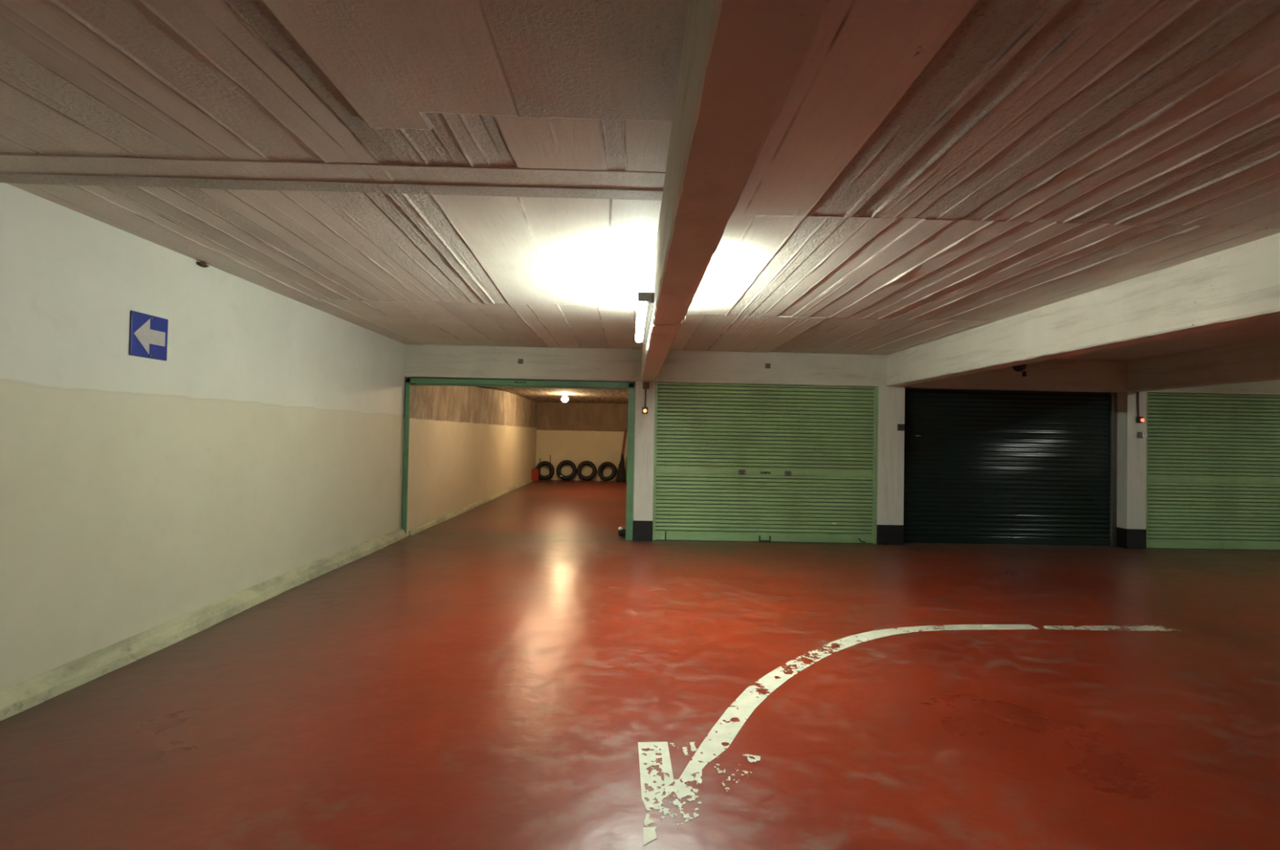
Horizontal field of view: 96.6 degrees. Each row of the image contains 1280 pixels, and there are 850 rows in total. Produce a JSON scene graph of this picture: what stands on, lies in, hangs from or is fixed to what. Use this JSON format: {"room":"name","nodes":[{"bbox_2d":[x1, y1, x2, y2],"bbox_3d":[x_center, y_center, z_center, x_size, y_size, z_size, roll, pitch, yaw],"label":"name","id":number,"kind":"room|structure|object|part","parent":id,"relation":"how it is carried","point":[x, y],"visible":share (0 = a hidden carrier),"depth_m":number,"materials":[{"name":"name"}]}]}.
{"room":"underground parking garage","nodes":[
{"label":"underground parking garage","id":0,"kind":"room"},
{"bbox_2d":[0,182,405,689],"bbox_3d":[-3.147,-0.025,0.657,0.250,2.750,13.820,1,-1,-1],"label":"wall","id":1,"kind":"structure","parent":0,"point":[138,495],"depth_m":3.61,"materials":[{"name":"paint"}]},
{"bbox_2d":[128,310,168,360],"bbox_3d":[-3.051,-0.550,3.551,0.016,0.268,0.268,1,-1,-1],"label":"direction sign","id":2,"kind":"object","parent":1,"relation":"attached to","point":[148,333],"visible":1,"depth_m":3.54,"materials":[{"name":"blue metal"}]},
{"bbox_2d":[195,261,208,267],"bbox_3d":[-3.045,-1.116,3.969,0.053,0.034,0.110,1,-1,-1],"label":"rusty fixing","id":3,"kind":"object","parent":1,"relation":"attached to","point":[203,264],"visible":1,"depth_m":3.96,"materials":[{"name":"metal"}]},
{"bbox_2d":[0,528,406,720],"bbox_3d":[-2.998,1.291,0.736,0.101,0.128,13.620,1,-1,-1],"label":"baseboard","id":4,"kind":"structure","parent":1,"relation":"attached to","point":[19,697],"depth_m":3.62,"materials":[{"name":"paint"}]},
{"bbox_2d":[0,0,688,349],"bbox_3d":[-1.475,-1.103,3.665,3.190,0.022,7.940,1,-1,-1],"label":"ceiling","id":5,"kind":"structure","parent":0,"point":[432,172],"depth_m":2.28,"materials":[{"name":"concrete"}]},
{"bbox_2d":[400,376,537,536],"bbox_3d":[-3.241,0.297,12.438,0.370,2.530,9.710,1,-1,-1],"label":"wall","id":6,"kind":"structure","parent":0,"point":[468,445],"depth_m":9.94,"materials":[{"name":"beige paint"}]},
{"bbox_2d":[408,479,533,535],"bbox_3d":[-3.097,1.527,12.458,0.065,0.078,9.631,1,-1,0],"label":"baseboard","id":7,"kind":"structure","parent":6,"relation":"attached to","point":[463,509],"depth_m":9.77,"materials":[{"name":"paint"}]},
{"bbox_2d":[484,386,628,404],"bbox_3d":[-1.679,-0.905,12.576,3.230,0.300,9.530,1,-1,-1],"label":"ceiling","id":8,"kind":"structure","parent":0,"point":[537,394],"depth_m":13.80,"materials":[{"name":"concrete"}]},
{"bbox_2d":[561,393,568,402],"bbox_3d":[-1.786,-0.638,13.585,0.164,0.202,0.164,1,-1,-1],"label":"bulb","id":9,"kind":"object","parent":8,"relation":"attached to","point":[564,398],"visible":1,"depth_m":13.54,"materials":[{"name":"white glass"}]},
{"bbox_2d":[535,401,628,480],"bbox_3d":[-1.825,0.355,17.418,3.350,2.650,0.200,1,-1,-1],"label":"wall","id":10,"kind":"structure","parent":0,"point":[577,433],"depth_m":17.32,"materials":[{"name":"beige paint"}]},
{"bbox_2d":[632,382,635,517],"bbox_3d":[-0.128,0.301,12.631,0.120,2.650,9.430,1,-1,-1],"label":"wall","id":11,"kind":"structure","parent":0,"point":[635,383],"depth_m":7.91,"materials":[{"name":"paint"}]},
{"bbox_2d":[0,479,1279,849],"bbox_3d":[4.066,1.684,5.767,15.010,0.200,23.850,1,-1,-1],"label":"floor","id":12,"kind":"structure","parent":0,"point":[492,675],"depth_m":2.96,"materials":[{"name":"red paint"}]},
{"bbox_2d":[531,468,538,480],"bbox_3d":[-3.083,1.452,16.646,0.248,0.380,0.120,1,-1,-1],"label":"case","id":13,"kind":"object","parent":12,"relation":"on","point":[535,473],"visible":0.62,"depth_m":16.59,"materials":[{"name":"plastic"}]},
{"bbox_2d":[535,461,554,479],"bbox_3d":[-2.845,1.360,17.071,0.567,0.568,0.272,1,-1,-9],"label":"tyre","id":14,"kind":"object","parent":12,"relation":"on","point":[540,464],"visible":0.85,"depth_m":17.01,"materials":[{"name":"rubber"}]},
{"bbox_2d":[556,459,577,479],"bbox_3d":[-2.200,1.353,17.132,0.604,0.610,0.284,1,-1,0],"label":"tyre","id":15,"kind":"object","parent":12,"relation":"on","point":[562,463],"visible":1,"depth_m":17.06,"materials":[{"name":"rubber"}]},
{"bbox_2d":[577,460,596,480],"bbox_3d":[-1.601,1.371,17.145,0.594,0.598,0.280,1,-1,2],"label":"tyre","id":16,"kind":"object","parent":12,"relation":"on","point":[581,464],"visible":1,"depth_m":17.07,"materials":[{"name":"rubber"}]},
{"bbox_2d":[597,461,617,480],"bbox_3d":[-0.980,1.388,17.088,0.578,0.586,0.272,1,-1,16],"label":"tyre","id":17,"kind":"object","parent":12,"relation":"on","point":[603,464],"visible":1,"depth_m":17.02,"materials":[{"name":"rubber"}]},
{"bbox_2d":[616,453,625,482],"bbox_3d":[-0.561,1.275,17.023,0.281,0.845,0.216,1,-1,-1],"label":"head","id":18,"kind":"object","parent":12,"relation":"on","point":[620,477],"visible":1,"depth_m":16.95,"materials":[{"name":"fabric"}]},
{"bbox_2d":[620,429,626,459],"bbox_3d":[-0.538,0.913,17.280,0.260,1.580,0.024,1,-1,-1],"label":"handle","id":19,"kind":"object","parent":18,"relation":"attached to","point":[625,430],"visible":0.5,"depth_m":17.28,"materials":[{"name":"brown wood"}]},
{"bbox_2d":[617,526,625,537],"bbox_3d":[-0.238,1.471,7.873,0.142,0.134,0.142,1,-1,-1],"label":"rag","id":20,"kind":"object","parent":12,"relation":"on","point":[621,532],"visible":0.88,"depth_m":7.83,"materials":[{"name":"fabric"}]},
{"bbox_2d":[638,624,1180,845],"bbox_3d":[1.786,1.499,3.604,4.737,0.002,1.092,2,-1,-30],"label":"arrow marking","id":21,"kind":"object","parent":12,"relation":"on","point":[746,703],"depth_m":2.66,"materials":[{"name":"white paint"}]},
{"bbox_2d":[404,344,1279,395],"bbox_3d":[4.131,-0.814,7.808,14.510,0.628,0.200,1,-1,-1],"label":"wall","id":22,"kind":"structure","parent":0,"point":[694,366],"depth_m":7.66,"materials":[{"name":"paint"}]},
{"bbox_2d":[401,376,635,540],"bbox_3d":[-1.614,0.345,7.823,3.060,2.330,0.470,1,-1,-1],"label":"door frame","id":23,"kind":"structure","parent":22,"relation":"in","point":[439,381],"depth_m":7.61,"materials":[{"name":"metal"}]},
{"bbox_2d":[518,359,523,363],"bbox_3d":[-1.591,-0.849,7.606,0.068,0.064,0.007,1,-1,-1],"label":"number plate","id":24,"kind":"object","parent":22,"relation":"attached to","point":[520,361],"visible":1,"depth_m":7.61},
{"bbox_2d":[632,381,655,540],"bbox_3d":[0.052,0.480,7.761,0.264,2.124,0.308,1,-1,-1],"label":"pillar","id":25,"kind":"structure","parent":22,"relation":"attached to","point":[643,477],"depth_m":7.61,"materials":[{"name":"paint"}]},
{"bbox_2d":[642,407,648,413],"bbox_3d":[0.066,-0.194,7.597,0.076,0.085,0.051,1,-1,-1],"label":"light switch","id":26,"kind":"object","parent":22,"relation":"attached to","point":[645,410],"visible":1,"depth_m":7.59,"materials":[{"name":"plastic"}]},
{"bbox_2d":[642,382,648,388],"bbox_3d":[0.078,-0.526,7.610,0.084,0.084,0.038,1,-1,-1],"label":"junction box","id":27,"kind":"object","parent":22,"relation":"attached to","point":[645,384],"visible":1,"depth_m":7.59,"materials":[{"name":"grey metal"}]},
{"bbox_3d":[0.078,-0.526,7.594,0.068,0.068,0.006,1,-1,-1],"label":"lid","id":28,"kind":"part","parent":27,"relation":"part of","materials":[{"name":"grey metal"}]},
{"bbox_2d":[640,0,829,381],"bbox_3d":[0.233,-0.945,0.831,0.200,0.472,13.620,1,-1,-1],"label":"beam","id":29,"kind":"structure","parent":22,"relation":"attached to","point":[741,60],"depth_m":1.40,"materials":[{"name":"paint"}]},
{"bbox_2d":[635,291,653,343],"bbox_3d":[0.024,-0.760,4.220,0.101,0.068,1.560,1,-1,-1],"label":"tube light","id":30,"kind":"object","parent":29,"relation":"attached to","point":[642,336],"visible":0.99,"depth_m":3.85,"materials":[{"name":"grey metal"}]},
{"bbox_2d":[650,315,685,326],"bbox_3d":[0.188,-0.742,3.713,0.261,0.197,0.026,0,-1,32],"label":"cable","id":31,"kind":"object","parent":29,"relation":"attached to","point":[685,316],"visible":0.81,"depth_m":3.70,"materials":[{"name":"white plastic"}]},
{"bbox_2d":[652,382,878,544],"bbox_3d":[1.690,0.513,7.703,3.015,2.120,0.098,1,-1,-1],"label":"door","id":32,"kind":"structure","parent":22,"relation":"in","point":[732,462],"depth_m":7.70,"materials":[{"name":"green metal"}]},
{"bbox_3d":[0.201,0.483,7.678,0.035,2.120,0.098,1,-1,-1],"label":"guide rail","id":33,"kind":"part","parent":32,"relation":"part of","materials":[{"name":"green metal"}]},
{"bbox_3d":[1.671,1.507,7.689,2.945,0.118,0.040,1,-1,-1],"label":"rail","id":34,"kind":"part","parent":32,"relation":"part of","materials":[{"name":"green metal"}]},
{"bbox_3d":[3.178,0.542,7.728,0.038,2.120,0.098,1,-1,-1],"label":"guide rail","id":35,"kind":"part","parent":32,"relation":"part of","materials":[{"name":"green metal"}]},
{"bbox_2d":[765,363,770,368],"bbox_3d":[1.718,-0.793,7.662,0.068,0.064,0.007,1,-1,-1],"label":"number plate","id":36,"kind":"object","parent":22,"relation":"attached to","point":[767,365],"visible":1,"depth_m":7.66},
{"bbox_2d":[876,386,905,544],"bbox_3d":[3.373,0.545,7.816,0.357,2.124,0.308,1,-1,-1],"label":"pillar","id":37,"kind":"structure","parent":22,"relation":"attached to","point":[891,441],"depth_m":7.67,"materials":[{"name":"paint"}]},
{"bbox_2d":[897,423,904,431],"bbox_3d":[3.509,0.032,7.673,0.096,0.090,0.009,1,-1,-1],"label":"light switch","id":38,"kind":"object","parent":37,"relation":"attached to","point":[900,427],"visible":1,"depth_m":7.67,"materials":[{"name":"plastic"}]},
{"bbox_2d":[903,387,1117,546],"bbox_3d":[5.067,0.579,7.884,3.038,2.125,0.070,1,-1,-1],"label":"door","id":39,"kind":"structure","parent":22,"relation":"in","point":[982,466],"depth_m":7.88,"materials":[{"name":"black metal"}]},
{"bbox_3d":[5.018,1.588,7.863,2.960,0.095,0.035,1,-1,-1],"label":"rail","id":40,"kind":"part","parent":39,"relation":"part of","materials":[{"name":"black metal"}]},
{"bbox_3d":[6.549,0.611,7.911,0.073,2.120,0.065,1,-1,-1],"label":"guide rail","id":41,"kind":"part","parent":39,"relation":"part of","materials":[{"name":"grey metal"}]},
{"bbox_2d":[1012,364,1026,376],"bbox_3d":[5.123,-0.774,7.671,0.180,0.235,0.105,1,-1,-1],"label":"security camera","id":42,"kind":"object","parent":22,"relation":"attached to","point":[1020,367],"visible":0.65,"depth_m":7.66,"materials":[{"name":"plastic"}]},
{"bbox_2d":[886,232,1279,386],"bbox_3d":[3.554,-0.879,0.887,0.225,0.472,13.620,1,-1,-1],"label":"beam","id":43,"kind":"structure","parent":22,"relation":"attached to","point":[1238,285],"depth_m":4.00,"materials":[{"name":"paint"}]},
{"bbox_2d":[1116,391,1146,548],"bbox_3d":[6.720,0.612,7.873,0.269,2.124,0.308,1,-1,-1],"label":"pillar","id":44,"kind":"structure","parent":22,"relation":"attached to","point":[1131,450],"depth_m":7.73,"materials":[{"name":"paint"}]},
{"bbox_2d":[1137,391,1139,416],"bbox_3d":[6.747,-0.281,7.728,0.030,0.333,0.026,1,-1,-1],"label":"conduit","id":45,"kind":"object","parent":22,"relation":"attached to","point":[1138,397],"visible":1,"depth_m":7.72,"materials":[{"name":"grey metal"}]},
{"bbox_2d":[1136,416,1144,422],"bbox_3d":[6.761,-0.071,7.710,0.080,0.085,0.051,1,-1,-1],"label":"light switch","id":46,"kind":"object","parent":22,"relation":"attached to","point":[1139,419],"visible":1,"depth_m":7.70,"materials":[{"name":"plastic"}]},
{"bbox_2d":[1137,431,1146,438],"bbox_3d":[6.785,0.137,7.713,0.110,0.084,0.038,1,-1,-1],"label":"wall plate","id":47,"kind":"object","parent":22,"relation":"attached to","point":[1140,434],"visible":1,"depth_m":7.70,"materials":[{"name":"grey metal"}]},
{"bbox_3d":[6.810,0.131,7.713,0.060,0.068,0.032,1,-1,-1],"label":"plate","id":48,"kind":"part","parent":47,"relation":"part of","materials":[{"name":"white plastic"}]},
{"bbox_2d":[1128,337,1279,391],"bbox_3d":[6.853,-0.814,0.942,0.225,0.472,13.620,1,-1,-1],"label":"beam","id":49,"kind":"structure","parent":22,"relation":"attached to","point":[1255,361],"depth_m":6.67,"materials":[{"name":"paint"}]},
{"bbox_2d":[1146,391,1279,550],"bbox_3d":[8.366,0.645,7.815,3.025,2.120,0.098,1,-1,-1],"label":"door","id":50,"kind":"structure","parent":22,"relation":"in","point":[1213,460],"depth_m":7.81,"materials":[{"name":"green metal"}]},
{"bbox_3d":[6.872,0.615,7.790,0.035,2.120,0.098,1,-1,-1],"label":"guide rail","id":51,"kind":"part","parent":50,"relation":"part of","materials":[{"name":"green metal"}]},
{"bbox_3d":[8.347,1.639,7.801,2.955,0.118,0.040,1,-1,-1],"label":"rail","id":52,"kind":"part","parent":50,"relation":"part of","materials":[{"name":"green metal"}]},
{"bbox_2d":[669,0,1279,359],"bbox_3d":[5.906,-1.110,0.941,11.205,0.217,13.640,1,-1,-1],"label":"ceiling","id":53,"kind":"structure","parent":0,"point":[928,171],"depth_m":2.41,"materials":[{"name":"concrete"}]}
]}

